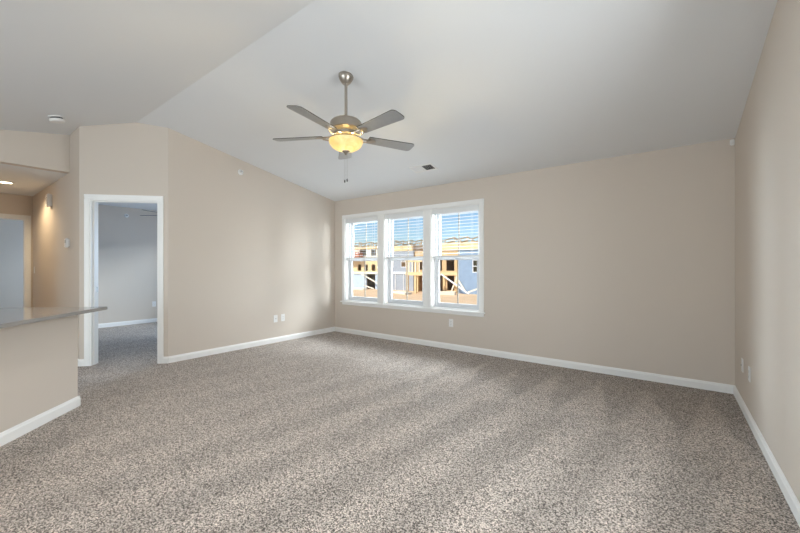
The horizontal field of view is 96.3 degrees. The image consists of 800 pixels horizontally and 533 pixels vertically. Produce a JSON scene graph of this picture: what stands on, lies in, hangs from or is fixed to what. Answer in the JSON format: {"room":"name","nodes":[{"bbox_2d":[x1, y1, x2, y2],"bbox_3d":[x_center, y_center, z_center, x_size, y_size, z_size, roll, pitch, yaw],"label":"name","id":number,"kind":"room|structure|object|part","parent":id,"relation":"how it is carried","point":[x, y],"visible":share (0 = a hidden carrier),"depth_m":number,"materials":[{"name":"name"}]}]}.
{"room":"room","nodes":[
{"label":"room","id":0,"kind":"room"},
{"bbox_2d":[0,219,23,307],"bbox_3d":[-9.236,-0.005,8.280,0.120,2.440,3.900,0,0,37],"label":"wall","id":1,"kind":"structure","parent":0,"point":[11,231],"depth_m":8.38,"materials":[{"name":"paint"}]},
{"bbox_2d":[0,193,32,307],"bbox_3d":[-7.076,-0.005,5.481,0.120,2.440,2.031,0,0,37],"label":"wall","id":2,"kind":"structure","parent":0,"point":[15,204],"depth_m":6.14,"materials":[{"name":"paint"}]},
{"bbox_2d":[0,213,30,307],"bbox_3d":[-6.734,0.167,5.923,0.139,2.097,0.864,0,0,37],"label":"door frame","id":3,"kind":"structure","parent":2,"relation":"in","point":[27,219],"depth_m":6.20,"materials":[{"name":"white wood"}]},
{"bbox_3d":[-6.685,-0.854,5.886,0.017,0.057,0.864,0,0,37],"label":"head casing","id":4,"kind":"part","parent":3,"relation":"part of","materials":[{"name":"white wood"}]},
{"bbox_3d":[-6.442,0.195,6.209,0.017,2.040,0.057,0,0,37],"label":"casing","id":5,"kind":"part","parent":3,"relation":"part of","materials":[{"name":"white wood"}]},
{"bbox_2d":[0,129,69,173],"bbox_3d":[-5.765,-0.267,2.801,0.120,2.964,4.731,0,0,37],"label":"wall","id":6,"kind":"structure","parent":0,"point":[42,151],"depth_m":4.41,"materials":[{"name":"paint"}]},
{"bbox_2d":[0,315,77,432],"bbox_3d":[-2.656,0.802,1.632,0.116,0.826,2.980,0,0,-8],"label":"wall","id":7,"kind":"structure","parent":0,"point":[39,360],"depth_m":2.71,"materials":[{"name":"paint"}]},
{"bbox_2d":[0,396,80,446],"bbox_3d":[-2.649,1.171,1.640,0.130,0.088,2.994,0,0,-8],"label":"baseboard","id":8,"kind":"structure","parent":7,"relation":"attached to","point":[12,433],"depth_m":2.70,"materials":[{"name":"white"}]},
{"bbox_2d":[33,127,78,358],"bbox_3d":[-5.175,-0.267,5.394,3.261,2.964,0.120,0,0,37],"label":"wall","id":9,"kind":"structure","parent":0,"point":[56,275],"depth_m":5.09,"materials":[{"name":"paint"}]},
{"bbox_2d":[45,194,51,206],"bbox_3d":[-5.212,-0.980,5.312,0.140,0.184,0.056,0,0,37],"label":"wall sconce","id":10,"kind":"object","parent":9,"relation":"attached to","point":[48,197],"visible":1,"depth_m":5.28,"materials":[{"name":"white plastic"}]},
{"bbox_2d":[64,238,69,247],"bbox_3d":[-4.359,-0.308,4.683,0.124,0.120,0.033,0,0,37],"label":"thermostat","id":11,"kind":"object","parent":9,"relation":"attached to","point":[66,240],"visible":1,"depth_m":4.66,"materials":[{"name":"white plastic"}]},
{"bbox_2d":[79,122,167,358],"bbox_3d":[-3.421,-0.308,4.494,1.003,3.047,0.120,0,0,-8],"label":"wall","id":12,"kind":"structure","parent":0,"point":[123,158],"depth_m":4.43,"materials":[{"name":"paint"}]},
{"bbox_2d":[78,357,167,365],"bbox_3d":[-3.412,1.173,4.427,1.003,0.083,0.014,0,0,-8],"label":"baseboard","id":13,"kind":"structure","parent":12,"relation":"attached to","point":[165,359],"depth_m":4.36,"materials":[{"name":"white"}]},
{"bbox_2d":[84,194,163,365],"bbox_3d":[-3.416,0.167,4.487,0.888,2.097,0.139,0,0,-8],"label":"door frame","id":14,"kind":"structure","parent":12,"relation":"in","point":[91,201],"depth_m":4.42,"materials":[{"name":"white wood"}]},
{"bbox_3d":[-3.819,0.195,4.369,0.057,2.040,0.017,0,0,-8],"label":"casing","id":15,"kind":"part","parent":14,"relation":"part of","materials":[{"name":"white wood"}]},
{"bbox_3d":[-3.407,-0.854,4.426,0.888,0.057,0.017,0,0,-8],"label":"head casing","id":16,"kind":"part","parent":14,"relation":"part of","materials":[{"name":"white wood"}]},
{"bbox_3d":[-2.996,0.195,4.484,0.057,2.040,0.017,0,0,-8],"label":"casing","id":17,"kind":"part","parent":14,"relation":"part of","materials":[{"name":"white wood"}]},
{"bbox_2d":[98,204,156,323],"bbox_3d":[-5.613,-0.005,7.521,0.020,2.440,2.749,0,0,37],"label":"wall","id":18,"kind":"structure","parent":0,"point":[127,247],"depth_m":7.42,"materials":[{"name":"paint"}]},
{"bbox_2d":[98,318,156,327],"bbox_3d":[-5.599,1.173,7.511,0.014,0.083,2.749,0,0,37],"label":"baseboard","id":19,"kind":"structure","parent":18,"relation":"attached to","point":[103,325],"depth_m":7.42,"materials":[{"name":"white wood"}]},
{"bbox_2d":[168,128,334,355],"bbox_3d":[-2.120,-0.284,5.660,0.120,2.999,2.805,0,0,37],"label":"wall","id":20,"kind":"structure","parent":0,"point":[250,248],"depth_m":5.22,"materials":[{"name":"paint"}]},
{"bbox_2d":[168,327,334,362],"bbox_3d":[-2.066,1.173,5.619,0.014,0.083,2.805,0,0,37],"label":"baseboard","id":21,"kind":"structure","parent":20,"relation":"attached to","point":[197,354],"depth_m":5.28,"materials":[{"name":"white wood"}]},
{"bbox_2d":[0,0,777,210],"bbox_3d":[-4.489,-1.577,3.996,13.220,0.751,8.575,0,0,37],"label":"ceiling","id":22,"kind":"structure","parent":0,"point":[480,88],"depth_m":3.01,"materials":[{"name":"white paint"}]},
{"bbox_2d":[0,181,14,183],"bbox_3d":[-5.726,-1.220,5.195,0.190,0.011,0.190,0,0,37],"label":"recessed light","id":23,"kind":"object","parent":22,"relation":"in","point":[4,182],"visible":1,"depth_m":5.20,"materials":[{"name":"white plastic"}]},
{"bbox_2d":[48,115,64,123],"bbox_3d":[-3.811,-1.635,3.974,0.137,0.085,0.142,0,0,43],"label":"smoke detector","id":24,"kind":"object","parent":22,"relation":"attached to","point":[58,119],"visible":1,"depth_m":3.94,"materials":[{"name":"white plastic"}]},
{"bbox_2d":[273,71,413,182],"bbox_3d":[-0.463,-1.208,3.107,1.268,0.949,1.279,0,0,37],"label":"ceiling fan","id":25,"kind":"object","parent":22,"relation":"hanging from","point":[345,128],"visible":1,"depth_m":3.05,"materials":[{"name":"silver metal"}]},
{"bbox_3d":[-0.904,-1.143,3.206,0.460,0.033,0.137,0,0,9],"label":"blade","id":26,"kind":"part","parent":25,"relation":"part of","materials":[{"name":"grey wood"}]},
{"bbox_3d":[-0.668,-1.143,2.752,0.137,0.033,0.460,0,0,26],"label":"blade","id":27,"kind":"part","parent":25,"relation":"part of","materials":[{"name":"grey wood"}]},
{"bbox_3d":[-0.546,-1.143,3.571,0.137,0.033,0.460,0,0,-10],"label":"blade","id":28,"kind":"part","parent":25,"relation":"part of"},
{"bbox_3d":[-0.474,-1.057,3.142,0.298,0.092,0.298,0,0,37],"label":"lamp shade","id":29,"kind":"part","parent":25,"relation":"part of","materials":[{"name":"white glass"}]},
{"bbox_3d":[-0.164,-1.143,2.837,0.460,0.033,0.137,0,0,45],"label":"blade","id":30,"kind":"part","parent":25,"relation":"part of","materials":[{"name":"grey wood"}]},
{"bbox_3d":[-0.088,-1.143,3.343,0.460,0.033,0.137,0,0,-28],"label":"blade","id":31,"kind":"part","parent":25,"relation":"part of","materials":[{"name":"grey wood"}]},
{"bbox_2d":[409,163,437,172],"bbox_3d":[0.316,-1.330,4.846,0.356,0.044,0.189,0,0,37],"label":"ceiling vent","id":32,"kind":"object","parent":22,"relation":"in","point":[425,167],"visible":1,"depth_m":4.84,"materials":[{"name":"white plastic"}]},
{"bbox_2d":[0,322,799,532],"bbox_3d":[-4.552,1.340,3.912,13.220,0.250,8.765,0,0,37],"label":"floor","id":33,"kind":"structure","parent":0,"point":[330,432],"depth_m":2.31,"materials":[{"name":"carpet"}]},
{"bbox_3d":[-3.038,0.802,1.585,2.548,0.826,2.544,0,0,37],"label":"base cabinet","id":34,"kind":"object","parent":33,"relation":"on","visible":0},
{"bbox_2d":[0,307,107,328],"bbox_3d":[-2.917,0.373,1.633,1.018,0.028,3.055,0,0,-8],"label":"countertop","id":35,"kind":"structure","parent":34,"relation":"on","point":[9,317],"depth_m":2.73,"materials":[{"name":"grey stone"}]},
{"bbox_2d":[335,138,734,384],"bbox_3d":[1.031,-0.035,5.141,5.776,2.500,0.160,0,0,37],"label":"wall","id":36,"kind":"structure","parent":0,"point":[627,262],"depth_m":4.07,"materials":[{"name":"paint"}]},
{"bbox_2d":[345,215,376,302],"bbox_3d":[-0.644,-0.122,6.401,0.790,1.505,0.155,0,0,37],"label":"window","id":37,"kind":"structure","parent":36,"relation":"in","point":[349,296],"depth_m":6.59,"materials":[{"name":"white"}]},
{"bbox_2d":[346,216,376,258],"bbox_3d":[-0.671,-0.498,6.365,0.758,0.726,0.070,0,0,37],"label":"window blind","id":38,"kind":"object","parent":37,"relation":"attached to","point":[374,218],"visible":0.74,"depth_m":6.30,"materials":[{"name":"white plastic"}]},
{"bbox_3d":[-0.667,-0.148,6.370,0.750,0.026,0.050,0,0,37],"label":"rail","id":39,"kind":"part","parent":38,"relation":"part of","materials":[{"name":"white plastic"}]},
{"bbox_3d":[-0.461,-0.489,6.214,0.003,0.656,0.056,0,0,37],"label":"ladder cord","id":40,"kind":"part","parent":38,"relation":"part of","materials":[{"name":"white fabric"}]},
{"bbox_3d":[-0.631,0.225,6.418,0.710,0.735,0.030,0,0,37],"label":"sash","id":41,"kind":"part","parent":37,"relation":"part of","materials":[{"name":"clear glass"}]},
{"bbox_3d":[-0.611,-0.468,6.445,0.710,0.740,0.030,0,0,37],"label":"sash","id":42,"kind":"part","parent":37,"relation":"part of","materials":[{"name":"clear glass"}]},
{"bbox_2d":[384,210,422,306],"bbox_3d":[0.099,-0.122,5.840,0.790,1.505,0.155,0,0,37],"label":"window","id":43,"kind":"structure","parent":36,"relation":"in","point":[388,234],"depth_m":6.02,"materials":[{"name":"white plastic"}]},
{"bbox_2d":[385,211,422,258],"bbox_3d":[0.072,-0.498,5.804,0.758,0.726,0.070,0,0,37],"label":"window blind","id":44,"kind":"object","parent":43,"relation":"attached to","point":[419,213],"visible":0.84,"depth_m":5.77,"materials":[{"name":"white plastic"}]},
{"bbox_3d":[0.076,-0.148,5.809,0.750,0.026,0.050,0,0,37],"label":"rail","id":45,"kind":"part","parent":44,"relation":"part of","materials":[{"name":"white plastic"}]},
{"bbox_3d":[0.113,0.225,5.858,0.710,0.735,0.030,0,0,37],"label":"sash","id":46,"kind":"part","parent":43,"relation":"part of","materials":[{"name":"white plastic"}]},
{"bbox_3d":[0.133,-0.468,5.884,0.710,0.740,0.030,0,0,37],"label":"sash","id":47,"kind":"part","parent":43,"relation":"part of","materials":[{"name":"white plastic"}]},
{"bbox_2d":[340,301,484,316],"bbox_3d":[0.047,0.675,5.772,2.778,0.046,0.016,0,0,37],"label":"trim","id":48,"kind":"structure","parent":36,"relation":"attached to","point":[344,303],"depth_m":5.59,"materials":[{"name":"white wood"}]},
{"bbox_2d":[342,198,483,311],"bbox_3d":[0.045,-0.154,5.772,2.780,1.569,0.018,0,0,37],"label":"trim","id":49,"kind":"structure","parent":36,"relation":"attached to","point":[426,209],"depth_m":5.50,"materials":[{"name":"white wood"}]},
{"bbox_2d":[449,319,452,326],"bbox_3d":[0.747,0.827,5.249,0.070,0.115,0.008,0,0,37],"label":"wall outlet","id":50,"kind":"object","parent":36,"relation":"attached to","point":[450,320],"visible":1,"depth_m":5.25,"materials":[{"name":"white plastic"}]},
{"bbox_2d":[431,204,478,311],"bbox_3d":[0.841,-0.122,5.281,0.790,1.505,0.155,0,0,37],"label":"window","id":51,"kind":"structure","parent":36,"relation":"in","point":[435,262],"depth_m":5.46,"materials":[{"name":"white plastic"}]},
{"bbox_2d":[432,205,478,257],"bbox_3d":[0.814,-0.498,5.245,0.758,0.726,0.070,0,0,37],"label":"window blind","id":52,"kind":"object","parent":51,"relation":"attached to","point":[473,207],"visible":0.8,"depth_m":5.23,"materials":[{"name":"white plastic"}]},
{"bbox_3d":[0.611,-0.489,5.406,0.003,0.656,0.056,0,0,37],"label":"ladder cord","id":53,"kind":"part","parent":52,"relation":"part of","materials":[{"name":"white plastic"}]},
{"bbox_3d":[0.818,-0.148,5.250,0.750,0.026,0.050,0,0,37],"label":"rail","id":54,"kind":"part","parent":52,"relation":"part of","materials":[{"name":"white plastic"}]},
{"bbox_3d":[0.855,0.225,5.299,0.710,0.735,0.030,0,0,37],"label":"sash","id":55,"kind":"part","parent":51,"relation":"part of","materials":[{"name":"clear glass"}]},
{"bbox_3d":[0.874,-0.468,5.325,0.710,0.740,0.030,0,0,37],"label":"sash","id":56,"kind":"part","parent":51,"relation":"part of","materials":[{"name":"white plastic"}]},
{"bbox_2d":[335,327,734,393],"bbox_3d":[0.979,1.173,5.071,5.536,0.083,0.014,0,0,37],"label":"baseboard","id":57,"kind":"structure","parent":36,"relation":"attached to","point":[706,385],"depth_m":4.30,"materials":[{"name":"white"}]},
{"bbox_2d":[735,0,799,502],"bbox_3d":[0.758,-0.308,0.082,0.120,3.047,8.245,0,0,37],"label":"wall","id":58,"kind":"structure","parent":0,"point":[767,139],"depth_m":2.19,"materials":[{"name":"paint"}]},
{"bbox_2d":[748,366,750,381],"bbox_3d":[2.717,0.837,2.786,0.008,0.115,0.070,0,0,37],"label":"wall outlet","id":59,"kind":"object","parent":58,"relation":"attached to","point":[749,368],"visible":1,"depth_m":2.77,"materials":[{"name":"white plastic"}]},
{"bbox_2d":[733,386,799,526],"bbox_3d":[0.705,1.173,0.123,0.014,0.083,8.245,0,0,37],"label":"baseboard","id":60,"kind":"structure","parent":58,"relation":"attached to","point":[784,485],"depth_m":2.13,"materials":[{"name":"white wood"}]},
{"label":"outside","id":61,"kind":"structure","parent":0,"visible":0},
{"bbox_2d":[353,285,476,304],"bbox_3d":[38.691,3.365,92.829,190.000,0.300,185.175,0,0,37],"label":"ground","id":62,"kind":"structure","parent":61,"point":[463,298],"depth_m":38.37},
{"bbox_2d":[353,240,400,288],"bbox_3d":[-6.184,-0.369,57.627,17.331,7.168,10.455,0,0,37],"label":"house","id":63,"kind":"structure","parent":62,"relation":"on","point":[358,266],"depth_m":51.92,"materials":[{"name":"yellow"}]},
{"bbox_3d":[-9.334,-2.660,54.556,16.000,0.350,0.118,0,0,37],"label":"plate","id":64,"kind":"part","parent":63,"relation":"part of","materials":[{"name":"beige wood"}]},
{"bbox_2d":[392,291,411,294],"bbox_3d":[0.189,3.100,42.471,0.920,0.230,3.200,0,0,-30],"label":"stack","id":65,"kind":"object","parent":62,"relation":"on","point":[396,292],"visible":0.88,"depth_m":41.78,"materials":[{"name":"beige wood"}]},
{"bbox_2d":[392,240,422,290],"bbox_3d":[2.397,-0.344,52.174,5.200,7.118,10.031,0,0,37],"label":"house","id":66,"kind":"structure","parent":62,"relation":"on","point":[399,267],"depth_m":48.30,"materials":[{"name":"white wood"}]},
{"bbox_3d":[-0.349,-2.435,48.532,5.200,0.700,0.118,0,0,37],"label":"plate","id":67,"kind":"part","parent":66,"relation":"part of","materials":[{"name":"beige wood"}]},
{"bbox_2d":[405,260,421,292],"bbox_3d":[2.518,1.215,43.822,2.650,4.000,2.650,0,0,37],"label":"frame","id":68,"kind":"object","parent":62,"relation":"on","point":[416,273],"visible":0.56,"depth_m":42.98,"materials":[{"name":"beige wood"}]},
{"bbox_3d":[0.914,1.215,43.648,0.240,4.000,0.240,0,0,37],"label":"post","id":69,"kind":"part","parent":68,"relation":"part of","materials":[{"name":"beige wood"}]},
{"bbox_3d":[1.873,1.215,42.925,0.240,4.000,0.240,0,0,37],"label":"post","id":70,"kind":"part","parent":68,"relation":"part of","materials":[{"name":"beige wood"}]},
{"bbox_3d":[2.239,1.215,45.404,0.240,4.000,0.240,0,0,37],"label":"post","id":71,"kind":"part","parent":68,"relation":"part of","materials":[{"name":"beige wood"}]},
{"bbox_2d":[415,236,477,294],"bbox_3d":[12.139,-0.394,44.498,18.600,7.219,11.953,0,0,37],"label":"house","id":72,"kind":"structure","parent":62,"relation":"on","point":[448,268],"depth_m":42.84,"materials":[{"name":"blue wood"}]},
{"bbox_3d":[10.402,-2.435,40.036,16.000,0.900,0.138,0,0,37],"label":"plate","id":73,"kind":"part","parent":72,"relation":"part of","materials":[{"name":"beige wood"}]},
{"bbox_2d":[440,291,455,294],"bbox_3d":[4.783,3.040,41.281,3.200,0.350,0.920,0,0,20],"label":"stack","id":74,"kind":"object","parent":62,"relation":"on","point":[441,292],"visible":0.64,"depth_m":40.69,"materials":[{"name":"beige wood"}]}
]}

